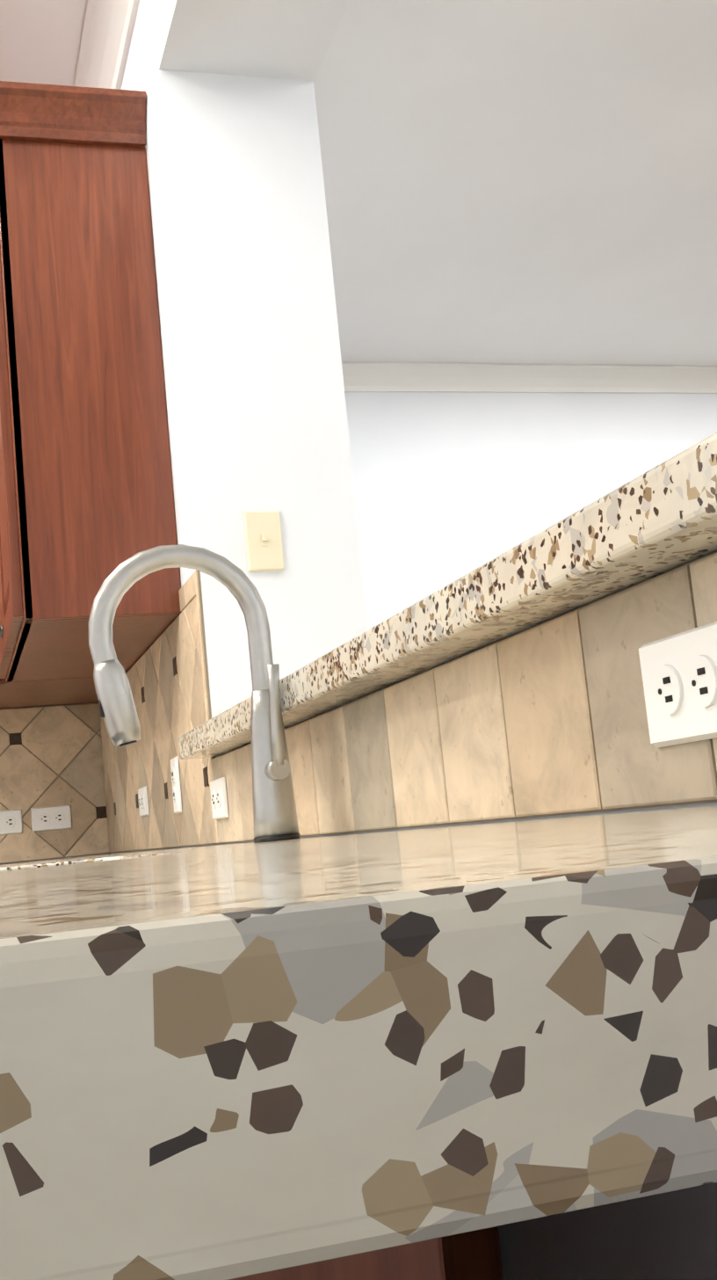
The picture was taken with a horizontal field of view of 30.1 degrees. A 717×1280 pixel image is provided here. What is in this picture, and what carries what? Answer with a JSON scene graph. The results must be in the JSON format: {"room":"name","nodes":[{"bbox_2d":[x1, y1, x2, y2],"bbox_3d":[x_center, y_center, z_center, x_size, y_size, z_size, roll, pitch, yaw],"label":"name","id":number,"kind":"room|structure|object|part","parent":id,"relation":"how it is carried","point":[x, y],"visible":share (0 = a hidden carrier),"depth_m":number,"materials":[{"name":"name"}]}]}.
{"room":"kitchen","nodes":[
{"label":"kitchen","id":0,"kind":"room"},
{"bbox_2d":[0,702,111,865],"bbox_3d":[-2.566,0.298,3.575,3.700,2.740,0.120,-3,-8,-17],"label":"wall","id":1,"kind":"structure","parent":0,"point":[56,858],"depth_m":3.98,"materials":[{"name":"paint"}]},
{"bbox_2d":[0,573,7,678],"bbox_3d":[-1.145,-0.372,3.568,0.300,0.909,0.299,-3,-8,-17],"label":"upper cabinet","id":2,"kind":"object","parent":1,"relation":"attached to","point":[3,632],"depth_m":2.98,"materials":[{"name":"brown wood"}]},
{"bbox_3d":[-1.611,-0.917,3.006,2.094,0.092,1.283,-3,-8,-17],"label":"crown","id":3,"kind":"part","parent":2,"relation":"part of","materials":[{"name":"brown wood"}]},
{"bbox_2d":[0,702,109,864],"bbox_3d":[-2.287,0.498,3.557,3.200,0.455,0.010,-3,-8,-17],"label":"backsplash","id":4,"kind":"structure","parent":1,"relation":"attached to","point":[51,756],"depth_m":3.99,"materials":[{"name":"tile"}]},
{"bbox_2d":[0,808,22,835],"bbox_3d":[-1.047,0.537,3.920,0.115,0.070,0.009,-3,-8,-17],"label":"electrical outlet","id":5,"kind":"object","parent":4,"relation":"attached to","point":[10,822],"visible":1,"depth_m":3.93,"materials":[{"name":"white plastic"}]},
{"bbox_2d":[30,805,72,831],"bbox_3d":[-0.912,0.530,3.963,0.115,0.070,0.009,-3,-8,-17],"label":"electrical outlet","id":6,"kind":"object","parent":4,"relation":"attached to","point":[51,818],"visible":1,"depth_m":3.96,"materials":[{"name":"white plastic"}]},
{"bbox_2d":[0,0,716,365],"bbox_3d":[0.258,-1.553,2.624,9.300,0.100,6.100,-3,-8,-17],"label":"ceiling","id":7,"kind":"structure","parent":0,"point":[519,181],"depth_m":3.85,"materials":[{"name":"paint"}]},
{"bbox_2d":[111,0,716,1279],"bbox_3d":[-0.092,-0.118,2.336,0.312,2.740,5.620,-3,-8,-17],"label":"wall","id":8,"kind":"structure","parent":0,"point":[256,404],"depth_m":2.54,"materials":[{"name":"paint"}]},
{"bbox_2d":[73,0,139,89],"bbox_3d":[-0.277,-1.485,2.025,0.085,0.095,4.700,-3,-8,-17],"label":"crown molding","id":9,"kind":"structure","parent":8,"relation":"attached to","point":[107,32],"depth_m":2.85,"materials":[{"name":"paint"}]},
{"bbox_2d":[99,596,218,852],"bbox_3d":[-0.521,0.278,3.228,0.010,0.455,1.703,-3,-8,-17],"label":"backsplash","id":10,"kind":"structure","parent":8,"relation":"attached to","point":[164,675],"depth_m":2.91,"materials":[{"name":"tile"}]},
{"bbox_2d":[138,785,148,816],"bbox_3d":[-0.521,0.390,3.219,0.009,0.070,0.115,-3,-8,-17],"label":"electrical outlet","id":11,"kind":"object","parent":10,"relation":"attached to","point":[142,794],"visible":1,"depth_m":3.19,"materials":[{"name":"white plastic"}]},
{"bbox_2d":[170,756,181,814],"bbox_3d":[-0.378,0.299,2.750,0.009,0.115,0.070,-3,-8,-17],"label":"electrical outlet","id":12,"kind":"object","parent":10,"relation":"attached to","point":[176,786],"visible":1,"depth_m":2.73,"materials":[{"name":"white plastic"}]},
{"bbox_2d":[178,572,196,611],"bbox_3d":[-0.324,-0.091,2.543,0.008,0.046,0.177,-3,-8,-17],"label":"backsplash","id":13,"kind":"structure","parent":8,"relation":"attached to","point":[187,592],"depth_m":2.54,"materials":[{"name":"tile"}]},
{"bbox_2d":[194,569,219,843],"bbox_3d":[-0.274,0.118,2.420,0.008,0.501,0.018,-3,-8,-17],"label":"backsplash","id":14,"kind":"structure","parent":8,"relation":"attached to","point":[203,647],"depth_m":2.43,"materials":[{"name":"tile"}]},
{"bbox_2d":[243,510,284,571],"bbox_3d":[-0.175,-0.186,2.485,0.070,0.115,0.013,-3,-8,-17],"label":"light switch","id":15,"kind":"object","parent":8,"relation":"attached to","point":[264,541],"visible":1,"depth_m":2.48,"materials":[{"name":"beige plastic"}]},
{"bbox_2d":[178,431,716,759],"bbox_3d":[0.329,-0.056,1.051,0.465,0.042,2.967,-3,-8,-17],"label":"bar","id":16,"kind":"object","parent":8,"relation":"on","point":[658,520],"visible":0.48,"depth_m":0.97,"materials":[{"name":"stone"}]},
{"bbox_2d":[211,551,716,843],"bbox_3d":[0.174,0.050,0.986,0.008,0.152,2.968,-3,-8,-17],"label":"wall tiles","id":17,"kind":"structure","parent":8,"relation":"attached to","point":[549,717],"depth_m":1.11,"materials":[{"name":"tile"}]},
{"bbox_2d":[210,776,228,819],"bbox_3d":[-0.245,0.276,2.323,0.009,0.070,0.115,-3,-8,-17],"label":"outlet","id":18,"kind":"object","parent":17,"relation":"attached to","point":[219,799],"visible":1,"depth_m":2.30,"materials":[{"name":"white plastic"}]},
{"bbox_2d":[639,621,716,748],"bbox_3d":[0.208,0.029,0.842,0.009,0.070,0.115,-3,-8,-17],"label":"outlet","id":19,"kind":"object","parent":17,"relation":"attached to","point":[680,674],"visible":1,"depth_m":0.85,"materials":[{"name":"white plastic"}]},
{"bbox_2d":[344,392,716,629],"bbox_3d":[1.552,0.191,5.700,4.808,2.740,0.120,-3,-8,-17],"label":"wall","id":20,"kind":"structure","parent":0,"point":[450,487],"depth_m":5.46,"materials":[{"name":"paint"}]},
{"bbox_2d":[341,361,716,393],"bbox_3d":[1.235,-1.117,5.716,4.348,0.095,0.085,-3,-8,-17],"label":"crown molding","id":21,"kind":"structure","parent":20,"relation":"attached to","point":[455,377],"depth_m":5.48,"materials":[{"name":"paint"}]},
{"bbox_3d":[0.533,1.246,2.232,9.300,0.100,6.100,-3,-8,-17],"label":"floor","id":22,"kind":"structure","parent":0,"visible":0},
{"bbox_2d":[231,1230,484,1279],"bbox_3d":[-0.245,0.622,0.749,0.410,0.872,0.750,-3,-8,-17],"label":"base cabinet","id":23,"kind":"object","parent":22,"relation":"on","point":[474,1255],"depth_m":0.47,"materials":[{"name":"brown wood"}]},
{"bbox_2d":[0,805,716,1279],"bbox_3d":[-0.506,0.363,2.037,0.705,0.040,3.949,-3,-8,-17],"label":"countertop","id":24,"kind":"structure","parent":23,"relation":"on","point":[232,1060],"depth_m":0.13,"materials":[{"name":"stone"}]},
{"bbox_2d":[87,544,300,843],"bbox_3d":[-0.198,0.063,1.611,0.239,0.374,0.094,-3,-8,-17],"label":"faucet","id":25,"kind":"object","parent":24,"relation":"on","point":[275,818],"visible":1,"depth_m":1.61,"materials":[{"name":"silver metal"}]}
]}

